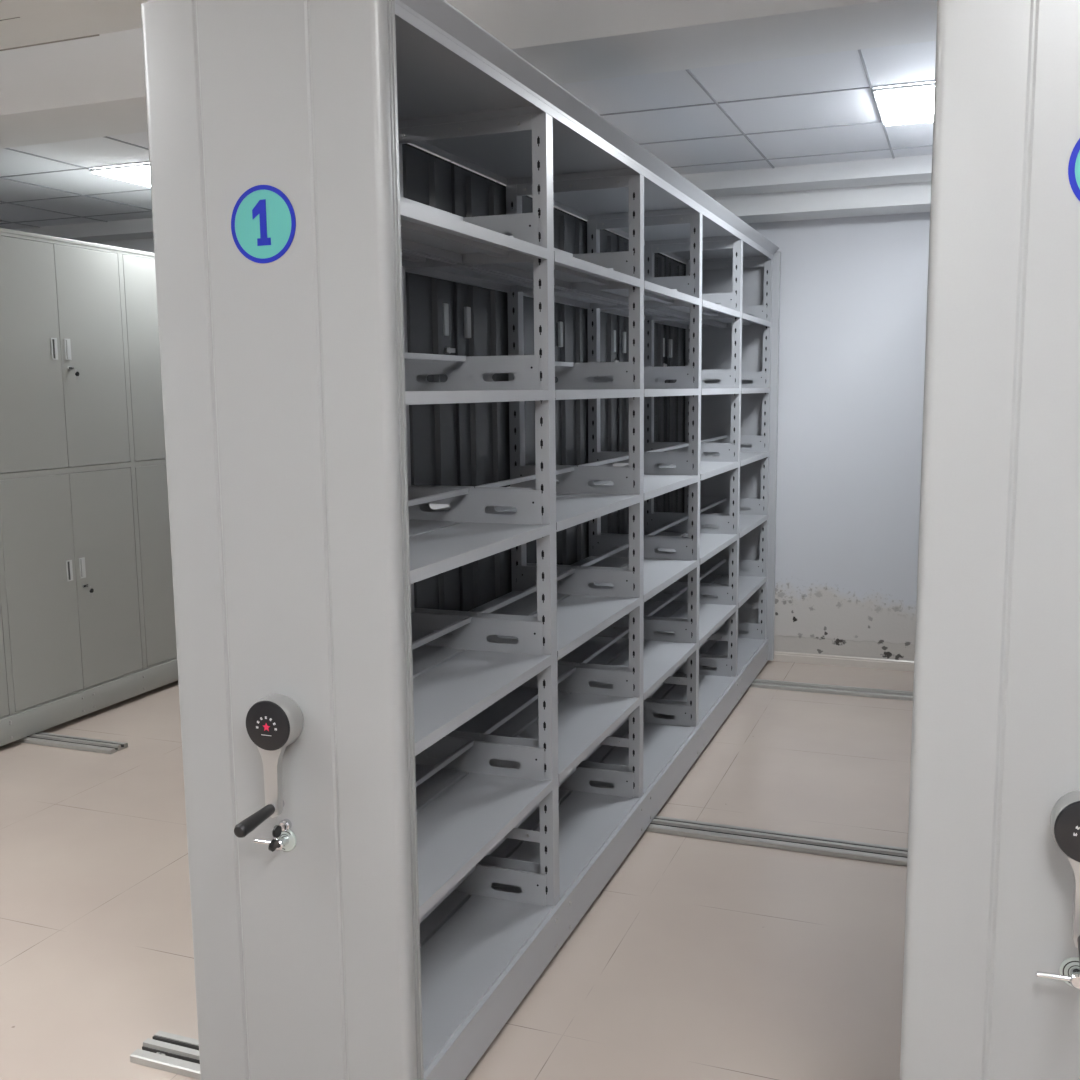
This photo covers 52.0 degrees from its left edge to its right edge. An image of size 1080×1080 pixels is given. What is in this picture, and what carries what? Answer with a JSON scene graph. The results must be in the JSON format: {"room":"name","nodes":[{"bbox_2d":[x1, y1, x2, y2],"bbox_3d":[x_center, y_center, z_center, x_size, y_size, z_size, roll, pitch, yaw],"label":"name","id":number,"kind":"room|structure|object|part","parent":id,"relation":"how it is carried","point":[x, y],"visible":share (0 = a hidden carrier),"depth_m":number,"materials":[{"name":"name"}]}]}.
{"room":"archive storage room","nodes":[
{"label":"archive storage room","id":0,"kind":"room"},
{"bbox_2d":[0,660,913,1079],"bbox_3d":[-1.075,1.362,2.521,8.800,0.100,9.620,2,8,21],"label":"floor","id":1,"kind":"structure","parent":0,"point":[697,958],"depth_m":3.46,"materials":[{"name":"tile"}]},
{"bbox_2d":[15,732,127,753],"bbox_3d":[-3.042,0.915,5.523,2.360,0.025,0.112,2,8,21],"label":"rail","id":2,"kind":"object","parent":1,"relation":"on","point":[40,738],"visible":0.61,"depth_m":5.17,"materials":[{"name":"grey metal"}]},
{"bbox_2d":[0,228,177,745],"bbox_3d":[-2.546,-0.290,5.510,0.554,2.352,4.568,2,8,21],"label":"storage cabinet","id":3,"kind":"object","parent":1,"relation":"on","point":[87,613],"visible":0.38,"depth_m":5.49,"materials":[{"name":"grey metal"}]},
{"bbox_3d":[-2.558,0.301,4.876,0.019,1.085,0.430,2,8,21],"label":"door","id":4,"kind":"part","parent":3,"relation":"part of","materials":[{"name":"grey metal"}]},
{"bbox_3d":[-2.403,-0.858,5.161,0.019,1.066,0.430,2,8,21],"label":"door","id":5,"kind":"part","parent":3,"relation":"part of","materials":[{"name":"grey metal"}]},
{"bbox_3d":[-2.391,0.240,5.309,0.019,1.085,0.430,2,8,21],"label":"door","id":6,"kind":"part","parent":3,"relation":"part of","materials":[{"name":"grey metal"}]},
{"bbox_3d":[-2.330,-0.917,5.312,0.005,0.102,0.034,2,8,21],"label":"handle","id":7,"kind":"part","parent":3,"relation":"part of","materials":[{"name":"grey metal"}]},
{"bbox_3d":[-2.299,-0.929,5.391,0.006,0.102,0.034,2,8,21],"label":"handle","id":8,"kind":"part","parent":3,"relation":"part of","materials":[{"name":"grey metal"}]},
{"bbox_3d":[-2.318,0.151,5.456,0.005,0.102,0.034,2,8,21],"label":"handle","id":9,"kind":"part","parent":3,"relation":"part of","materials":[{"name":"grey metal"}]},
{"bbox_3d":[-2.287,0.140,5.535,0.006,0.102,0.034,2,8,21],"label":"handle","id":10,"kind":"part","parent":3,"relation":"part of","materials":[{"name":"grey metal"}]},
{"bbox_3d":[-2.249,-0.914,5.561,0.019,1.066,0.430,2,8,21],"label":"door","id":11,"kind":"part","parent":3,"relation":"part of","materials":[{"name":"grey metal"}]},
{"bbox_3d":[-2.237,0.185,5.709,0.019,1.085,0.430,2,8,21],"label":"door","id":12,"kind":"part","parent":3,"relation":"part of","materials":[{"name":"grey metal"}]},
{"bbox_3d":[-2.082,-0.974,5.994,0.019,1.066,0.430,2,8,21],"label":"door","id":13,"kind":"part","parent":3,"relation":"part of","materials":[{"name":"grey metal"}]},
{"bbox_3d":[-2.070,0.125,6.142,0.019,1.085,0.430,2,8,21],"label":"door","id":14,"kind":"part","parent":3,"relation":"part of","materials":[{"name":"grey metal"}]},
{"bbox_2d":[130,1031,200,1079],"bbox_3d":[0.559,1.326,2.183,3.310,0.025,0.112,2,8,21],"label":"rail","id":15,"kind":"object","parent":1,"relation":"on","point":[169,1052],"visible":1,"depth_m":2.72,"materials":[{"name":"grey metal"}]},
{"bbox_2d":[141,0,780,1079],"bbox_3d":[0.265,-0.174,4.315,0.556,2.381,4.821,2,8,21],"label":"shelving unit","id":16,"kind":"object","parent":1,"relation":"on","point":[393,706],"visible":1,"depth_m":2.57,"materials":[{"name":"grey metal"}]},
{"bbox_2d":[256,716,276,735],"bbox_3d":[-0.548,0.372,2.216,0.050,0.040,0.001,2,8,21],"label":"print","id":17,"kind":"object","parent":16,"relation":"attached to","point":[265,725],"depth_m":2.22,"materials":[{"name":"red"}]},
{"bbox_3d":[-0.558,0.625,2.296,0.073,0.025,0.030,2,8,21],"label":"brake lever","id":18,"kind":"part","parent":16,"relation":"part of","materials":[{"name":"silver metal"}]},
{"bbox_3d":[-0.540,0.489,2.249,0.060,0.149,0.036,2,8,21],"label":"crank arm","id":19,"kind":"part","parent":16,"relation":"part of","materials":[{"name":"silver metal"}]},
{"bbox_3d":[-0.537,0.369,2.245,0.109,0.109,0.050,2,8,21],"label":"crank handle","id":20,"kind":"part","parent":16,"relation":"part of","materials":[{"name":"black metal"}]},
{"bbox_3d":[-0.518,0.122,2.263,0.539,2.358,0.060,2,8,21],"label":"panel","id":21,"kind":"part","parent":16,"relation":"part of","materials":[{"name":"grey metal"}]},
{"bbox_3d":[-0.401,-0.050,3.215,0.040,2.185,0.050,2,8,21],"label":"post","id":22,"kind":"part","parent":16,"relation":"part of","materials":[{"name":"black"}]},
{"bbox_3d":[-0.477,-0.716,2.666,0.218,0.027,0.844,2,8,21],"label":"shelf","id":23,"kind":"part","parent":16,"relation":"part of","materials":[{"name":"grey metal"}]},
{"bbox_3d":[-0.350,-0.636,3.360,0.011,1.056,0.444,2,8,21],"label":"door","id":24,"kind":"part","parent":16,"relation":"part of","materials":[{"name":"grey metal"}]},
{"bbox_3d":[-0.469,0.012,2.764,0.218,0.027,0.844,2,8,21],"label":"shelf","id":25,"kind":"part","parent":16,"relation":"part of","materials":[{"name":"grey metal"}]},
{"bbox_3d":[-0.465,0.373,2.813,0.218,0.027,0.844,2,8,21],"label":"shelf","id":26,"kind":"part","parent":16,"relation":"part of","materials":[{"name":"grey metal"}]},
{"bbox_3d":[-0.461,0.732,2.861,0.218,0.027,0.844,2,8,21],"label":"shelf","id":27,"kind":"part","parent":16,"relation":"part of","materials":[{"name":"grey metal"}]},
{"bbox_3d":[-0.338,0.461,3.507,0.011,1.083,0.444,2,8,21],"label":"door","id":28,"kind":"part","parent":16,"relation":"part of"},
{"bbox_3d":[-0.457,1.102,2.911,0.218,0.027,0.844,2,8,21],"label":"shelf","id":29,"kind":"part","parent":16,"relation":"part of","materials":[{"name":"grey metal"}]},
{"bbox_3d":[-0.300,-0.693,3.482,0.016,0.104,0.032,2,8,21],"label":"handle","id":30,"kind":"part","parent":16,"relation":"part of","materials":[{"name":"grey plastic"}]},
{"bbox_3d":[-0.239,-0.715,3.639,0.016,0.104,0.032,2,8,21],"label":"handle","id":31,"kind":"part","parent":16,"relation":"part of","materials":[{"name":"grey plastic"}]},
{"bbox_3d":[-0.247,-0.707,2.579,0.250,0.027,0.844,2,8,21],"label":"shelf","id":32,"kind":"part","parent":16,"relation":"part of","materials":[{"name":"grey metal"}]},
{"bbox_3d":[-0.243,-0.340,2.628,0.250,0.027,0.844,2,8,21],"label":"shelf","id":33,"kind":"part","parent":16,"relation":"part of","materials":[{"name":"grey metal"}]},
{"bbox_3d":[-0.239,0.021,2.677,0.250,0.027,0.844,2,8,21],"label":"shelf","id":34,"kind":"part","parent":16,"relation":"part of","materials":[{"name":"grey metal"}]},
{"bbox_3d":[-0.235,0.383,2.725,0.250,0.027,0.844,2,8,21],"label":"shelf","id":35,"kind":"part","parent":16,"relation":"part of","materials":[{"name":"grey metal"}]},
{"bbox_3d":[-0.191,-0.693,3.772,0.011,1.056,0.444,2,8,21],"label":"door","id":36,"kind":"part","parent":16,"relation":"part of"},
{"bbox_3d":[-0.232,0.741,2.774,0.250,0.027,0.844,2,8,21],"label":"shelf","id":37,"kind":"part","parent":16,"relation":"part of","materials":[{"name":"grey metal"}]},
{"bbox_3d":[-0.156,-0.832,3.499,0.218,0.027,0.844,2,8,21],"label":"shelf","id":38,"kind":"part","parent":16,"relation":"part of","materials":[{"name":"grey metal"}]},
{"bbox_3d":[-0.227,1.111,2.824,0.250,0.027,0.844,2,8,21],"label":"shelf","id":39,"kind":"part","parent":16,"relation":"part of","materials":[{"name":"grey metal"}]},
{"bbox_3d":[-0.179,0.403,3.920,0.011,1.083,0.444,2,8,21],"label":"door","id":40,"kind":"part","parent":16,"relation":"part of","materials":[{"name":"black metal"}]},
{"bbox_3d":[-0.144,0.258,3.645,0.218,0.027,0.844,2,8,21],"label":"shelf","id":41,"kind":"part","parent":16,"relation":"part of","materials":[{"name":"grey metal"}]},
{"bbox_3d":[-0.148,-0.104,3.597,0.218,0.027,0.844,2,8,21],"label":"shelf","id":42,"kind":"part","parent":16,"relation":"part of","materials":[{"name":"grey metal"}]},
{"bbox_3d":[-0.140,0.616,3.694,0.218,0.027,0.844,2,8,21],"label":"shelf","id":43,"kind":"part","parent":16,"relation":"part of","materials":[{"name":"grey metal"}]},
{"bbox_3d":[-0.080,-0.166,4.048,0.040,2.185,0.050,2,8,21],"label":"post","id":44,"kind":"part","parent":16,"relation":"part of","materials":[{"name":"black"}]},
{"bbox_3d":[-0.029,-0.752,4.192,0.011,1.056,0.444,2,8,21],"label":"door","id":45,"kind":"part","parent":16,"relation":"part of","materials":[{"name":"grey metal"}]},
{"bbox_3d":[-0.136,0.986,3.744,0.218,0.027,0.844,2,8,21],"label":"shelf","id":46,"kind":"part","parent":16,"relation":"part of","materials":[{"name":"grey metal"}]},
{"bbox_3d":[-0.017,0.345,4.340,0.011,1.083,0.444,2,8,21],"label":"door","id":47,"kind":"part","parent":16,"relation":"part of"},
{"bbox_3d":[0.018,-0.033,3.057,0.040,2.185,0.050,2,8,21],"label":"post","id":48,"kind":"part","parent":16,"relation":"part of","materials":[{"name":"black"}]},
{"bbox_3d":[0.073,-0.822,3.412,0.250,0.027,0.844,2,8,21],"label":"shelf","id":49,"kind":"part","parent":16,"relation":"part of","materials":[{"name":"grey metal"}]},
{"bbox_3d":[0.081,-0.831,4.472,0.016,0.104,0.032,2,8,21],"label":"handle","id":50,"kind":"part","parent":16,"relation":"part of","materials":[{"name":"grey plastic"}]},
{"bbox_3d":[0.093,0.995,3.656,0.250,0.027,0.844,2,8,21],"label":"shelf","id":51,"kind":"part","parent":16,"relation":"part of","materials":[{"name":"grey metal"}]},
{"bbox_3d":[0.089,0.625,3.607,0.250,0.027,0.844,2,8,21],"label":"shelf","id":52,"kind":"part","parent":16,"relation":"part of","materials":[{"name":"grey metal"}]},
{"bbox_3d":[0.085,0.267,3.558,0.250,0.027,0.844,2,8,21],"label":"shelf","id":53,"kind":"part","parent":16,"relation":"part of","materials":[{"name":"grey metal"}]},
{"bbox_3d":[0.130,-0.809,4.605,0.011,1.056,0.444,2,8,21],"label":"door","id":54,"kind":"part","parent":16,"relation":"part of","materials":[{"name":"grey metal"}]},
{"bbox_3d":[0.081,-0.095,3.510,0.250,0.027,0.844,2,8,21],"label":"shelf","id":55,"kind":"part","parent":16,"relation":"part of","materials":[{"name":"grey metal"}]},
{"bbox_3d":[0.142,0.287,4.753,0.011,1.083,0.444,2,8,21],"label":"door","id":56,"kind":"part","parent":16,"relation":"part of","materials":[{"name":"grey metal"}]},
{"bbox_3d":[0.165,-0.947,4.331,0.218,0.027,0.844,2,8,21],"label":"shelf","id":57,"kind":"part","parent":16,"relation":"part of","materials":[{"name":"grey metal"}]},
{"bbox_3d":[0.173,-0.220,4.429,0.218,0.027,0.844,2,8,21],"label":"shelf","id":58,"kind":"part","parent":16,"relation":"part of","materials":[{"name":"grey metal"}]},
{"bbox_3d":[0.181,0.500,4.527,0.218,0.027,0.844,2,8,21],"label":"shelf","id":59,"kind":"part","parent":16,"relation":"part of","materials":[{"name":"grey metal"}]},
{"bbox_3d":[0.177,0.142,4.478,0.218,0.027,0.844,2,8,21],"label":"shelf","id":60,"kind":"part","parent":16,"relation":"part of","materials":[{"name":"grey metal"}]},
{"bbox_3d":[0.241,-0.282,4.881,0.040,2.185,0.050,2,8,21],"label":"post","id":61,"kind":"part","parent":16,"relation":"part of","materials":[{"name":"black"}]},
{"bbox_3d":[0.077,-0.456,3.461,0.250,0.027,0.844,2,8,21],"label":"shelf","id":62,"kind":"part","parent":16,"relation":"part of","materials":[{"name":"grey metal"}]},
{"bbox_3d":[0.185,0.870,4.577,0.218,0.027,0.844,2,8,21],"label":"shelf","id":63,"kind":"part","parent":16,"relation":"part of","materials":[{"name":"grey metal"}]},
{"bbox_3d":[0.292,-0.867,5.025,0.011,1.056,0.444,2,8,21],"label":"door","id":64,"kind":"part","parent":16,"relation":"part of","materials":[{"name":"grey metal"}]},
{"bbox_3d":[0.304,0.229,5.173,0.011,1.083,0.444,2,8,21],"label":"door","id":65,"kind":"part","parent":16,"relation":"part of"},
{"bbox_3d":[0.342,-0.925,5.147,0.016,0.104,0.032,2,8,21],"label":"handle","id":66,"kind":"part","parent":16,"relation":"part of","materials":[{"name":"grey plastic"}]},
{"bbox_3d":[0.463,0.172,5.586,0.011,1.083,0.444,2,8,21],"label":"door","id":67,"kind":"part","parent":16,"relation":"part of","materials":[{"name":"black metal"}]},
{"bbox_3d":[0.451,-0.925,5.438,0.011,1.056,0.444,2,8,21],"label":"door","id":68,"kind":"part","parent":16,"relation":"part of","materials":[{"name":"grey metal"}]},
{"bbox_3d":[0.402,-0.947,5.304,0.016,0.104,0.032,2,8,21],"label":"handle","id":69,"kind":"part","parent":16,"relation":"part of","materials":[{"name":"grey plastic"}]},
{"bbox_3d":[0.338,-0.149,3.889,0.040,2.185,0.050,2,8,21],"label":"post","id":70,"kind":"part","parent":16,"relation":"part of","materials":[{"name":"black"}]},
{"bbox_3d":[0.394,-0.938,4.244,0.250,0.027,0.844,2,8,21],"label":"shelf","id":71,"kind":"part","parent":16,"relation":"part of","materials":[{"name":"grey metal"}]},
{"bbox_3d":[0.486,-1.063,5.164,0.218,0.027,0.844,2,8,21],"label":"shelf","id":72,"kind":"part","parent":16,"relation":"part of","materials":[{"name":"grey metal"}]},
{"bbox_3d":[0.414,0.879,4.489,0.250,0.027,0.844,2,8,21],"label":"shelf","id":73,"kind":"part","parent":16,"relation":"part of","materials":[{"name":"grey metal"}]},
{"bbox_3d":[0.406,0.151,4.391,0.250,0.027,0.844,2,8,21],"label":"shelf","id":74,"kind":"part","parent":16,"relation":"part of","materials":[{"name":"grey metal"}]},
{"bbox_3d":[0.410,0.510,4.440,0.250,0.027,0.844,2,8,21],"label":"shelf","id":75,"kind":"part","parent":16,"relation":"part of","materials":[{"name":"grey metal"}]},
{"bbox_3d":[0.561,-0.398,5.714,0.040,2.185,0.050,2,8,21],"label":"post","id":76,"kind":"part","parent":16,"relation":"part of","materials":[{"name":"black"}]},
{"bbox_3d":[0.502,0.385,5.359,0.218,0.027,0.844,2,8,21],"label":"shelf","id":77,"kind":"part","parent":16,"relation":"part of","materials":[{"name":"grey metal"}]},
{"bbox_3d":[0.498,0.026,5.311,0.218,0.027,0.844,2,8,21],"label":"shelf","id":78,"kind":"part","parent":16,"relation":"part of","materials":[{"name":"grey metal"}]},
{"bbox_3d":[0.494,-0.336,5.262,0.218,0.027,0.844,2,8,21],"label":"shelf","id":79,"kind":"part","parent":16,"relation":"part of","materials":[{"name":"grey metal"}]},
{"bbox_3d":[0.402,-0.211,4.342,0.250,0.027,0.844,2,8,21],"label":"shelf","id":80,"kind":"part","parent":16,"relation":"part of","materials":[{"name":"grey metal"}]},
{"bbox_3d":[0.625,0.113,6.006,0.011,1.083,0.444,2,8,21],"label":"door","id":81,"kind":"part","parent":16,"relation":"part of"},
{"bbox_3d":[0.612,-0.983,5.858,0.011,1.056,0.444,2,8,21],"label":"door","id":82,"kind":"part","parent":16,"relation":"part of","materials":[{"name":"grey metal"}]},
{"bbox_3d":[0.662,-1.040,5.980,0.016,0.104,0.032,2,8,21],"label":"handle","id":83,"kind":"part","parent":16,"relation":"part of","materials":[{"name":"grey plastic"}]},
{"bbox_3d":[0.506,0.754,5.409,0.218,0.027,0.844,2,8,21],"label":"shelf","id":84,"kind":"part","parent":16,"relation":"part of","materials":[{"name":"grey metal"}]},
{"bbox_3d":[0.723,-1.062,6.137,0.016,0.104,0.032,2,8,21],"label":"handle","id":85,"kind":"part","parent":16,"relation":"part of","materials":[{"name":"grey plastic"}]},
{"bbox_3d":[0.398,-0.572,4.294,0.250,0.027,0.844,2,8,21],"label":"shelf","id":86,"kind":"part","parent":16,"relation":"part of","materials":[{"name":"grey metal"}]},
{"bbox_3d":[0.783,0.056,6.419,0.011,1.083,0.444,2,8,21],"label":"door","id":87,"kind":"part","parent":16,"relation":"part of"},
{"bbox_3d":[0.771,-1.041,6.271,0.011,1.056,0.444,2,8,21],"label":"door","id":88,"kind":"part","parent":16,"relation":"part of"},
{"bbox_3d":[0.882,-0.513,6.547,0.040,2.185,0.050,2,8,21],"label":"post","id":89,"kind":"part","parent":16,"relation":"part of","materials":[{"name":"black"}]},
{"bbox_3d":[0.807,-1.179,5.997,0.218,0.027,0.844,2,8,21],"label":"shelf","id":90,"kind":"part","parent":16,"relation":"part of","materials":[{"name":"grey metal"}]},
{"bbox_3d":[0.715,-1.054,5.077,0.250,0.027,0.844,2,8,21],"label":"shelf","id":91,"kind":"part","parent":16,"relation":"part of","materials":[{"name":"grey metal"}]},
{"bbox_3d":[0.823,0.269,6.192,0.218,0.027,0.844,2,8,21],"label":"shelf","id":92,"kind":"part","parent":16,"relation":"part of","materials":[{"name":"grey metal"}]},
{"bbox_3d":[0.659,-0.265,4.722,0.040,2.185,0.050,2,8,21],"label":"post","id":93,"kind":"part","parent":16,"relation":"part of","materials":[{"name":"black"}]},
{"bbox_3d":[0.731,0.394,5.272,0.250,0.027,0.844,2,8,21],"label":"shelf","id":94,"kind":"part","parent":16,"relation":"part of","materials":[{"name":"grey metal"}]},
{"bbox_3d":[0.727,0.035,5.224,0.250,0.027,0.844,2,8,21],"label":"shelf","id":95,"kind":"part","parent":16,"relation":"part of","materials":[{"name":"grey metal"}]},
{"bbox_3d":[0.735,0.763,5.322,0.250,0.027,0.844,2,8,21],"label":"shelf","id":96,"kind":"part","parent":16,"relation":"part of","materials":[{"name":"grey metal"}]},
{"bbox_3d":[0.723,-0.327,5.175,0.250,0.027,0.844,2,8,21],"label":"shelf","id":97,"kind":"part","parent":16,"relation":"part of","materials":[{"name":"grey metal"}]},
{"bbox_3d":[0.827,0.638,6.242,0.218,0.027,0.844,2,8,21],"label":"shelf","id":98,"kind":"part","parent":16,"relation":"part of","materials":[{"name":"grey metal"}]},
{"bbox_3d":[0.815,-0.452,6.095,0.218,0.027,0.844,2,8,21],"label":"shelf","id":99,"kind":"part","parent":16,"relation":"part of","materials":[{"name":"grey metal"}]},
{"bbox_3d":[0.719,-0.687,5.127,0.250,0.027,0.844,2,8,21],"label":"shelf","id":100,"kind":"part","parent":16,"relation":"part of","materials":[{"name":"grey metal"}]},
{"bbox_3d":[1.113,-0.471,6.516,0.556,2.362,0.045,2,8,21],"label":"panel","id":101,"kind":"part","parent":16,"relation":"part of","materials":[{"name":"grey metal"}]},
{"bbox_3d":[1.056,0.648,6.155,0.250,0.027,0.844,2,8,21],"label":"shelf","id":102,"kind":"part","parent":16,"relation":"part of","materials":[{"name":"grey metal"}]},
{"bbox_3d":[1.052,0.278,6.105,0.250,0.027,0.844,2,8,21],"label":"shelf","id":103,"kind":"part","parent":16,"relation":"part of","materials":[{"name":"grey metal"}]},
{"bbox_3d":[1.048,-0.081,6.057,0.250,0.027,0.844,2,8,21],"label":"shelf","id":104,"kind":"part","parent":16,"relation":"part of","materials":[{"name":"grey metal"}]},
{"bbox_3d":[0.980,-0.381,5.555,0.040,2.185,0.050,2,8,21],"label":"post","id":105,"kind":"part","parent":16,"relation":"part of","materials":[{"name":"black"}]},
{"bbox_3d":[1.036,-1.170,5.910,0.250,0.027,0.844,2,8,21],"label":"shelf","id":106,"kind":"part","parent":16,"relation":"part of","materials":[{"name":"grey metal"}]},
{"bbox_3d":[1.044,-0.443,6.008,0.250,0.027,0.844,2,8,21],"label":"shelf","id":107,"kind":"part","parent":16,"relation":"part of","materials":[{"name":"grey metal"}]},
{"bbox_3d":[1.040,-0.803,5.960,0.250,0.027,0.844,2,8,21],"label":"shelf","id":108,"kind":"part","parent":16,"relation":"part of","materials":[{"name":"grey metal"}]},
{"bbox_3d":[1.301,-0.497,6.388,0.040,2.185,0.050,2,8,21],"label":"post","id":109,"kind":"part","parent":16,"relation":"part of","materials":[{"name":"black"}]},
{"bbox_2d":[645,816,907,865],"bbox_3d":[1.204,1.093,3.858,3.310,0.025,0.112,2,8,21],"label":"rail","id":110,"kind":"object","parent":1,"relation":"on","point":[863,851],"visible":0.43,"depth_m":3.97,"materials":[{"name":"grey metal"}]},
{"bbox_2d":[749,679,912,700],"bbox_3d":[1.962,0.819,5.824,3.310,0.025,0.112,2,8,21],"label":"rail","id":111,"kind":"object","parent":1,"relation":"on","point":[757,683],"visible":0.31,"depth_m":5.94,"materials":[{"name":"grey metal"}]},
{"bbox_2d":[900,0,1079,1079],"bbox_3d":[1.641,-0.121,3.762,0.532,2.392,4.764,2,8,21],"label":"shelving unit","id":112,"kind":"object","parent":1,"relation":"on","point":[991,972],"visible":1,"depth_m":1.74,"materials":[{"name":"grey metal"}]},
{"bbox_3d":[0.834,0.696,1.769,0.073,0.025,0.030,2,8,21],"label":"brake lever","id":113,"kind":"part","parent":112,"relation":"part of","materials":[{"name":"silver metal"}]},
{"bbox_3d":[0.854,0.445,1.720,0.109,0.109,0.050,2,8,21],"label":"crank handle","id":114,"kind":"part","parent":112,"relation":"part of","materials":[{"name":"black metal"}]},
{"bbox_3d":[0.850,0.565,1.724,0.060,0.149,0.036,2,8,21],"label":"crank arm","id":115,"kind":"part","parent":112,"relation":"part of","materials":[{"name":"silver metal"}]},
{"bbox_2d":[0,0,935,228],"bbox_3d":[-1.204,-1.547,1.874,8.800,0.302,9.080,2,8,21],"label":"ceiling","id":116,"kind":"structure","parent":0,"point":[40,21],"depth_m":4.75,"materials":[{"name":"paint"}]},
{"bbox_2d":[0,34,98,50],"bbox_3d":[-3.130,-1.959,4.722,3.150,0.006,0.002,2,8,21],"label":"trim","id":117,"kind":"structure","parent":116,"relation":"attached to","point":[97,34],"depth_m":4.25,"materials":[{"name":"grey"}]},
{"bbox_2d":[89,163,150,186],"bbox_3d":[-1.918,-1.900,5.790,0.568,0.018,0.588,2,8,21],"label":"recessed light","id":118,"kind":"object","parent":116,"relation":"in","point":[139,174],"visible":0.31,"depth_m":5.62,"materials":[{"name":"white plastic"}]},
{"bbox_3d":[-1.918,-1.904,5.790,0.568,0.010,0.588,2,8,21],"label":"frame","id":119,"kind":"part","parent":118,"relation":"part of","materials":[{"name":"grey plastic"}]},
{"bbox_2d":[0,49,934,227],"bbox_3d":[0.046,-1.846,5.133,8.800,0.006,2.081,2,8,21],"label":"trim","id":120,"kind":"structure","parent":116,"relation":"attached to","point":[871,87],"depth_m":5.17,"materials":[{"name":"silver metal"}]},
{"bbox_2d":[0,0,937,148],"bbox_3d":[-0.408,-1.813,3.942,8.800,0.344,0.455,2,8,21],"label":"ceiling beam","id":121,"kind":"structure","parent":116,"relation":"attached to","point":[90,87],"depth_m":3.62,"materials":[{"name":"paint"}]},
{"bbox_2d":[873,82,934,125],"bbox_3d":[1.662,-1.756,4.431,0.588,0.018,0.588,2,8,21],"label":"recessed light","id":122,"kind":"object","parent":116,"relation":"in","point":[914,103],"visible":0.41,"depth_m":4.42,"materials":[{"name":"white plastic"}]},
{"bbox_2d":[429,212,929,660],"bbox_3d":[0.644,-0.850,6.813,8.800,3.100,0.120,2,8,21],"label":"wall","id":123,"kind":"structure","parent":0,"point":[853,290],"depth_m":6.35,"materials":[{"name":"paint"}]},
{"bbox_2d":[10,155,931,252],"bbox_3d":[0.513,-1.967,6.352,8.800,0.300,0.540,2,8,21],"label":"ceiling beam","id":124,"kind":"structure","parent":123,"relation":"attached to","point":[899,185],"depth_m":5.92,"materials":[{"name":"paint"}]},
{"bbox_2d":[770,651,913,670],"bbox_3d":[0.636,0.666,6.955,8.800,0.057,0.014,2,8,21],"label":"baseboard","id":125,"kind":"structure","parent":123,"relation":"attached to","point":[890,664],"depth_m":6.51,"materials":[{"name":"tile"}]}
]}

